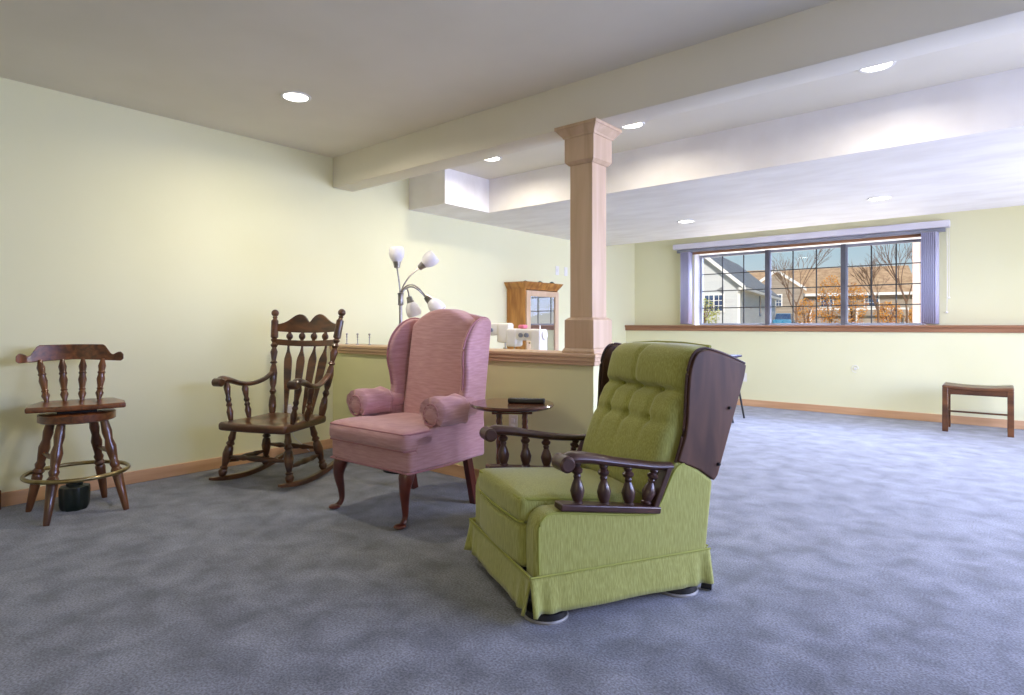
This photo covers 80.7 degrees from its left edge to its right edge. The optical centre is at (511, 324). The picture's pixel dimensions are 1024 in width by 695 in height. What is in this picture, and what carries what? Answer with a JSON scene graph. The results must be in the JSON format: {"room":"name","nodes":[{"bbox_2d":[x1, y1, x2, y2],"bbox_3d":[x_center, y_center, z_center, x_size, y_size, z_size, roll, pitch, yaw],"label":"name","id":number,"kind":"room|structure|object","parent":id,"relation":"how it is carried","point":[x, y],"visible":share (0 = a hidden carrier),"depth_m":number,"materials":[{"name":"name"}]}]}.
{"room":"basement living room","nodes":[
{"label":"basement living room","id":0,"kind":"room"},
{"bbox_2d":[0,77,634,492],"bbox_3d":[-1.674,-0.300,5.146,0.200,2.700,11.300,0,0,40],"label":"wall","id":1,"kind":"structure","parent":0,"point":[172,246],"depth_m":4.25,"materials":[{"name":"paint"}]},
{"bbox_2d":[1,439,331,506],"bbox_3d":[-1.705,1.009,4.943,0.014,0.082,10.550,0,0,40],"label":"baseboard","id":2,"kind":"structure","parent":1,"relation":"attached to","point":[15,497],"depth_m":4.12,"materials":[{"name":"brown wood"}]},
{"bbox_2d":[283,404,309,450],"bbox_3d":[-1.733,0.835,4.873,0.063,0.404,0.217,0,0,40],"label":"power adapter","id":3,"kind":"object","parent":1,"relation":"attached to","point":[289,409],"visible":0.47,"depth_m":4.81,"materials":[{"name":"white plastic"}]},
{"bbox_2d":[555,266,558,274],"bbox_3d":[0.576,-0.690,7.644,0.012,0.114,0.070,0,0,40],"label":"wall switch","id":4,"kind":"object","parent":1,"relation":"attached to","point":[556,267],"visible":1,"depth_m":7.63,"materials":[{"name":"white plastic"}]},
{"bbox_2d":[564,267,567,275],"bbox_3d":[0.698,-0.690,7.789,0.012,0.114,0.070,0,0,40],"label":"wall switch","id":5,"kind":"object","parent":1,"relation":"attached to","point":[565,268],"visible":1,"depth_m":7.78,"materials":[{"name":"white plastic"}]},
{"bbox_2d":[333,353,598,469],"bbox_3d":[-0.468,0.640,4.389,2.620,0.820,0.200,0,0,40],"label":"wall partition","id":6,"kind":"structure","parent":0,"point":[572,390],"depth_m":3.79,"materials":[{"name":"paint"}]},
{"bbox_2d":[332,439,479,481],"bbox_3d":[-0.463,1.009,4.373,2.620,0.082,0.218,0,0,40],"label":"baseboard","id":7,"kind":"structure","parent":6,"relation":"attached to","point":[455,470],"depth_m":4.18,"materials":[{"name":"brown wood"}]},
{"bbox_2d":[329,344,601,365],"bbox_3d":[-0.455,0.201,4.377,2.655,0.069,0.270,0,0,40],"label":"cap","id":8,"kind":"object","parent":6,"relation":"on","point":[506,355],"visible":0.61,"depth_m":3.78,"materials":[{"name":"brown wood"}]},
{"bbox_2d":[554,118,621,353],"bbox_3d":[0.456,-0.503,3.608,0.292,1.338,0.292,0,0,40],"label":"wooden column","id":9,"kind":"structure","parent":8,"relation":"on","point":[588,143],"depth_m":3.54,"materials":[{"name":"brown wood"}]},
{"bbox_2d":[509,414,517,426],"bbox_3d":[0.007,0.630,3.850,0.070,0.114,0.009,0,0,40],"label":"wall outlet","id":10,"kind":"object","parent":6,"relation":"attached to","point":[513,419],"visible":0.66,"depth_m":3.84,"materials":[{"name":"white plastic"}]},
{"bbox_2d":[0,405,1023,694],"bbox_3d":[0.930,1.110,2.650,7.400,0.120,10.850,0,0,40],"label":"floor","id":11,"kind":"structure","parent":0,"point":[851,554],"depth_m":2.39,"materials":[{"name":"carpet"}]},
{"bbox_2d":[16,344,130,525],"bbox_3d":[-2.470,0.584,3.404,0.538,0.939,0.509,0,0,-35],"label":"bar stool","id":12,"kind":"object","parent":11,"relation":"on","point":[60,413],"visible":1,"depth_m":3.41,"materials":[{"name":"brown wood"}]},
{"bbox_2d":[58,482,89,511],"bbox_3d":[-2.504,0.972,3.451,0.145,0.156,0.145,0,0,-27],"label":"lidded pot","id":13,"kind":"object","parent":11,"relation":"on","point":[71,496],"visible":0.91,"depth_m":3.40,"materials":[{"name":"black ceramic"}]},
{"bbox_2d":[209,309,345,487],"bbox_3d":[-1.583,0.467,4.181,0.681,1.166,0.745,0,0,18],"label":"rocking chair","id":14,"kind":"object","parent":11,"relation":"on","point":[273,422],"visible":1,"depth_m":4.22,"materials":[{"name":"brown wood"}]},
{"bbox_2d":[329,309,490,529],"bbox_3d":[-0.582,0.477,3.526,0.826,1.154,0.729,0,0,38],"label":"chair","id":15,"kind":"object","parent":11,"relation":"on","point":[437,361],"visible":0.98,"depth_m":3.46,"materials":[{"name":"pink fabric"}]},
{"bbox_2d":[329,412,431,451],"bbox_3d":[-0.653,0.594,3.438,0.664,0.128,0.500,0,0,38],"label":"seat cushion","id":16,"kind":"object","parent":15,"relation":"on","point":[368,431],"depth_m":3.24,"materials":[{"name":"pink fabric"}]},
{"bbox_2d":[383,246,445,473],"bbox_3d":[-0.711,0.242,4.419,0.449,1.615,0.327,0,0,-5],"label":"floor lamp","id":17,"kind":"object","parent":11,"relation":"on","point":[396,253],"visible":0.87,"depth_m":4.35,"materials":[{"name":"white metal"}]},
{"bbox_2d":[393,261,400,267],"bbox_3d":[-0.835,-0.443,4.372,0.066,0.067,0.066,0,0,40],"label":"socket","id":18,"kind":"object","parent":17,"relation":"attached to","point":[396,264],"depth_m":4.35,"materials":[{"name":"silver metal"}]},
{"bbox_2d":[406,296,413,303],"bbox_3d":[-0.755,-0.179,4.517,0.065,0.075,0.068,0,0,40],"label":"socket","id":19,"kind":"object","parent":17,"relation":"attached to","point":[410,300],"depth_m":4.49,"materials":[{"name":"silver metal"}]},
{"bbox_2d":[418,262,425,269],"bbox_3d":[-0.646,-0.438,4.397,0.081,0.080,0.064,0,0,13],"label":"socket","id":20,"kind":"object","parent":17,"relation":"attached to","point":[422,265],"depth_m":4.37,"materials":[{"name":"silver metal"}]},
{"bbox_2d":[424,295,431,302],"bbox_3d":[-0.588,-0.177,4.331,0.079,0.081,0.075,0,0,40],"label":"socket","id":21,"kind":"object","parent":17,"relation":"attached to","point":[428,299],"depth_m":4.31,"materials":[{"name":"silver metal"}]},
{"bbox_2d":[470,398,553,463],"bbox_3d":[0.000,0.731,3.207,0.448,0.634,0.448,0,0,0],"label":"side table","id":22,"kind":"object","parent":11,"relation":"on","point":[498,406],"visible":0.34,"depth_m":3.12,"materials":[{"name":"brown wood"}]},
{"bbox_2d":[508,397,544,403],"bbox_3d":[0.076,0.400,3.189,0.196,0.027,0.053,0,0,10],"label":"remote control","id":23,"kind":"object","parent":22,"relation":"on","point":[510,400],"visible":1,"depth_m":3.17,"materials":[{"name":"black plastic"}]},
{"bbox_2d":[504,281,562,350],"bbox_3d":[0.262,0.283,7.032,0.318,1.537,0.720,0,0,40],"label":"display cabinet","id":24,"kind":"object","parent":11,"relation":"on","point":[531,304],"visible":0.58,"depth_m":6.87,"materials":[{"name":"brown wood"}]},
{"bbox_2d":[464,341,745,624],"bbox_3d":[0.367,0.561,2.568,0.993,0.978,0.753,0,0,-22],"label":"recliner","id":25,"kind":"object","parent":11,"relation":"on","point":[621,515],"visible":1,"depth_m":2.33,"materials":[{"name":"green fabric"}]},
{"bbox_2d":[479,467,641,522],"bbox_3d":[0.203,0.688,2.504,0.587,0.161,0.492,0,0,-22],"label":"seat cushion","id":26,"kind":"object","parent":25,"relation":"on","point":[509,494],"depth_m":2.37,"materials":[{"name":"green fabric"}]},
{"bbox_2d":[581,342,705,492],"bbox_3d":[0.572,0.374,2.648,0.346,0.592,0.601,0,0,-22],"label":"cushion","id":27,"kind":"object","parent":25,"relation":"on","point":[638,414],"depth_m":2.52,"materials":[{"name":"green fabric"}]},
{"bbox_2d":[729,354,744,422],"bbox_3d":[2.205,0.690,6.777,0.692,0.709,0.480,0,0,37],"label":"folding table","id":28,"kind":"object","parent":11,"relation":"on","point":[736,356],"visible":0.18,"depth_m":6.74,"materials":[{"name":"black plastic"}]},
{"bbox_2d":[942,382,1013,437],"bbox_3d":[4.589,0.820,5.941,0.550,0.460,0.392,0,0,39],"label":"wooden bench","id":29,"kind":"object","parent":11,"relation":"on","point":[948,388],"visible":1,"depth_m":5.85,"materials":[{"name":"brown wood"}]},
{"bbox_3d":[0.008,0.676,4.812,1.200,0.748,0.540,0,0,40],"label":"table","id":30,"kind":"object","parent":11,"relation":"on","visible":0},
{"bbox_2d":[490,323,512,348],"bbox_3d":[-0.183,0.128,5.033,0.380,0.348,0.197,0,0,16],"label":"sewing machine","id":31,"kind":"object","parent":30,"relation":"on","point":[497,329],"visible":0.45,"depth_m":4.94,"materials":[{"name":"beige plastic"}]},
{"bbox_2d":[506,325,547,349],"bbox_3d":[0.116,0.152,4.617,0.328,0.300,0.170,0,0,32],"label":"sewing machine","id":32,"kind":"object","parent":30,"relation":"on","point":[515,337],"visible":0.56,"depth_m":4.56,"materials":[{"name":"white plastic"}]},
{"bbox_2d":[518,325,527,328],"bbox_3d":[0.085,0.013,4.655,0.060,0.030,0.060,0,0,40],"label":"cushion","id":33,"kind":"object","parent":32,"relation":"on","point":[519,326],"visible":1,"depth_m":4.63,"materials":[{"name":"pink fabric"}]},
{"bbox_2d":[0,0,1023,179],"bbox_3d":[-0.187,-1.540,1.327,7.000,0.220,6.986,0,0,40],"label":"ceiling","id":34,"kind":"structure","parent":0,"point":[373,72],"depth_m":3.26,"materials":[{"name":"paint"}]},
{"bbox_2d":[280,91,310,102],"bbox_3d":[-1.353,-1.427,3.775,0.184,0.007,0.184,0,0,40],"label":"recessed light","id":35,"kind":"object","parent":34,"relation":"in","point":[292,96],"visible":1,"depth_m":3.76,"materials":[{"name":"white plastic"}]},
{"bbox_2d":[483,156,501,161],"bbox_3d":[-0.178,-1.427,5.165,0.184,0.007,0.184,0,0,40],"label":"recessed light","id":36,"kind":"object","parent":34,"relation":"in","point":[499,158],"visible":0.51,"depth_m":5.19,"materials":[{"name":"white plastic"}]},
{"bbox_2d":[620,122,644,128],"bbox_3d":[0.853,-1.427,4.294,0.184,0.007,0.184,0,0,40],"label":"recessed light","id":37,"kind":"object","parent":34,"relation":"in","point":[637,125],"visible":0.44,"depth_m":4.33,"materials":[{"name":"white plastic"}]},
{"bbox_2d":[333,0,1023,191],"bbox_3d":[1.205,-1.326,2.975,7.000,0.308,0.200,0,0,40],"label":"ceiling beam","id":38,"kind":"structure","parent":34,"relation":"attached to","point":[837,37],"depth_m":3.04,"materials":[{"name":"paint"}]},
{"bbox_2d":[858,61,895,72],"bbox_3d":[2.006,-1.427,3.319,0.184,0.007,0.184,0,0,40],"label":"recessed light","id":39,"kind":"object","parent":34,"relation":"in","point":[882,67],"visible":0.52,"depth_m":3.35,"materials":[{"name":"white plastic"}]},
{"bbox_2d":[409,67,1023,245],"bbox_3d":[3.112,-1.377,5.232,7.000,0.545,4.430,0,0,40],"label":"ceiling","id":40,"kind":"structure","parent":0,"point":[957,146],"depth_m":4.71,"materials":[{"name":"white paint"}]},
{"bbox_2d":[677,220,694,222],"bbox_3d":[1.852,-1.101,6.421,0.184,0.007,0.184,0,0,40],"label":"recessed light","id":41,"kind":"object","parent":40,"relation":"in","point":[680,221],"visible":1,"depth_m":6.41,"materials":[{"name":"white plastic"}]},
{"bbox_2d":[867,196,890,200],"bbox_3d":[3.199,-1.101,5.257,0.184,0.007,0.184,0,0,40],"label":"recessed light","id":42,"kind":"object","parent":40,"relation":"in","point":[878,198],"visible":1,"depth_m":5.25,"materials":[{"name":"white plastic"}]},
{"bbox_2d":[626,205,1023,420],"bbox_3d":[4.545,-0.300,6.928,7.000,2.700,0.550,0,0,40],"label":"wall","id":43,"kind":"structure","parent":0,"point":[897,371],"depth_m":6.73,"materials":[{"name":"paint"}]},
{"bbox_2d":[693,234,925,324],"bbox_3d":[3.719,-0.531,7.786,2.770,1.068,0.305,0,0,40],"label":"window","id":44,"kind":"structure","parent":43,"relation":"in","point":[843,244],"depth_m":7.74,"materials":[{"name":"white plastic"}]},
{"bbox_2d":[673,220,949,323],"bbox_3d":[3.574,-0.581,7.653,3.220,1.138,0.125,0,0,40],"label":"vertical blind","id":45,"kind":"object","parent":44,"relation":"attached to","point":[929,231],"visible":1,"depth_m":7.13,"materials":[{"name":"plastic"}]},
{"bbox_2d":[625,325,1023,332],"bbox_3d":[4.450,0.041,6.815,7.000,0.078,0.325,0,0,40],"label":"wood ledge","id":46,"kind":"object","parent":43,"relation":"attached to","point":[799,328],"visible":1,"depth_m":7.08,"materials":[{"name":"brown wood"}]},
{"bbox_2d":[737,399,1023,429],"bbox_3d":[4.363,1.007,6.712,7.000,0.086,0.014,0,0,40],"label":"baseboard","id":47,"kind":"structure","parent":43,"relation":"attached to","point":[1001,423],"depth_m":6.84,"materials":[{"name":"brown wood"}]},
{"label":"outside","id":48,"kind":"structure","parent":0,"visible":0},
{"bbox_3d":[38.787,0.400,68.362,140.000,0.200,125.500,0,0,40],"label":"ground","id":49,"kind":"structure","parent":48,"visible":0},
{"bbox_2d":[703,298,719,322],"bbox_3d":[9.473,-0.518,29.960,1.714,1.657,1.721,0,0,40],"label":"leafy shrub","id":50,"kind":"object","parent":49,"relation":"on","point":[705,316],"visible":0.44,"depth_m":29.73,"materials":[{"name":"green plant"}]},
{"bbox_2d":[703,254,780,322],"bbox_3d":[18.640,-3.055,54.693,8.280,6.710,21.820,0,0,30],"label":"house","id":51,"kind":"structure","parent":49,"relation":"on","point":[752,298],"depth_m":45.02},
{"bbox_2d":[772,313,795,322],"bbox_3d":[27.162,-0.420,60.184,1.800,1.440,4.200,0,0,30],"label":"parked car","id":52,"kind":"object","parent":49,"relation":"on","point":[780,317],"visible":0.68,"depth_m":59.02,"materials":[{"name":"paint"}]},
{"bbox_2d":[771,248,834,322],"bbox_3d":[19.036,-2.497,40.027,4.393,5.898,2.791,0,0,29],"label":"bare tree","id":53,"kind":"object","parent":49,"relation":"on","point":[820,251],"visible":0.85,"depth_m":40.07,"materials":[{"name":"brown plant"}]},
{"bbox_2d":[794,298,817,322],"bbox_3d":[22.813,-0.913,46.829,1.774,2.486,1.735,0,0,40],"label":"leafy shrub","id":54,"kind":"object","parent":49,"relation":"on","point":[810,303],"visible":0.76,"depth_m":46.72,"materials":[{"name":"orange plant"}]},
{"bbox_2d":[817,275,840,322],"bbox_3d":[25.111,-1.858,47.515,2.177,4.327,2.270,0,0,40],"label":"leafy shrub","id":55,"kind":"object","parent":49,"relation":"on","point":[831,283],"visible":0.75,"depth_m":47.49,"materials":[{"name":"orange plant"}]},
{"bbox_2d":[747,265,911,322],"bbox_3d":[36.194,-3.200,70.723,17.600,7.000,13.600,0,0,24],"label":"house","id":56,"kind":"structure","parent":49,"relation":"on","point":[887,292],"depth_m":66.24,"materials":[{"name":"beige"}]},
{"bbox_2d":[837,283,868,322],"bbox_3d":[25.309,-1.442,44.766,2.145,3.496,2.095,0,0,40],"label":"leafy shrub","id":57,"kind":"object","parent":49,"relation":"on","point":[853,310],"visible":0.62,"depth_m":44.49,"materials":[{"name":"orange plant"}]},
{"bbox_2d":[839,254,886,322],"bbox_3d":[20.754,-1.858,35.522,2.634,4.625,2.395,0,0,6],"label":"bare tree","id":58,"kind":"object","parent":49,"relation":"on","point":[874,261],"visible":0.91,"depth_m":35.26,"materials":[{"name":"brown plant"}]},
{"bbox_2d":[873,301,903,322],"bbox_3d":[28.084,-0.738,45.006,2.025,2.095,1.980,0,0,40],"label":"leafy shrub","id":59,"kind":"object","parent":49,"relation":"on","point":[891,317],"visible":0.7,"depth_m":44.74,"materials":[{"name":"orange plant"}]},
{"bbox_2d":[868,241,911,322],"bbox_3d":[22.777,-2.900,35.368,3.623,6.704,1.996,0,0,28],"label":"bare tree","id":60,"kind":"object","parent":49,"relation":"on","point":[910,251],"visible":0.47,"depth_m":35.42,"materials":[{"name":"brown plant"}]},
{"bbox_2d":[904,307,911,322],"bbox_3d":[30.414,-0.574,45.005,2.012,1.781,1.994,0,0,40],"label":"leafy shrub","id":61,"kind":"object","parent":49,"relation":"on","point":[910,310],"visible":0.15,"depth_m":45.09,"materials":[{"name":"orange plant"}]},
{"bbox_2d":[912,242,920,322],"bbox_3d":[8.072,-1.400,12.031,0.200,3.400,0.200,0,0,40],"label":"porch post","id":62,"kind":"object","parent":49,"relation":"on","point":[916,246],"visible":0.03,"depth_m":11.99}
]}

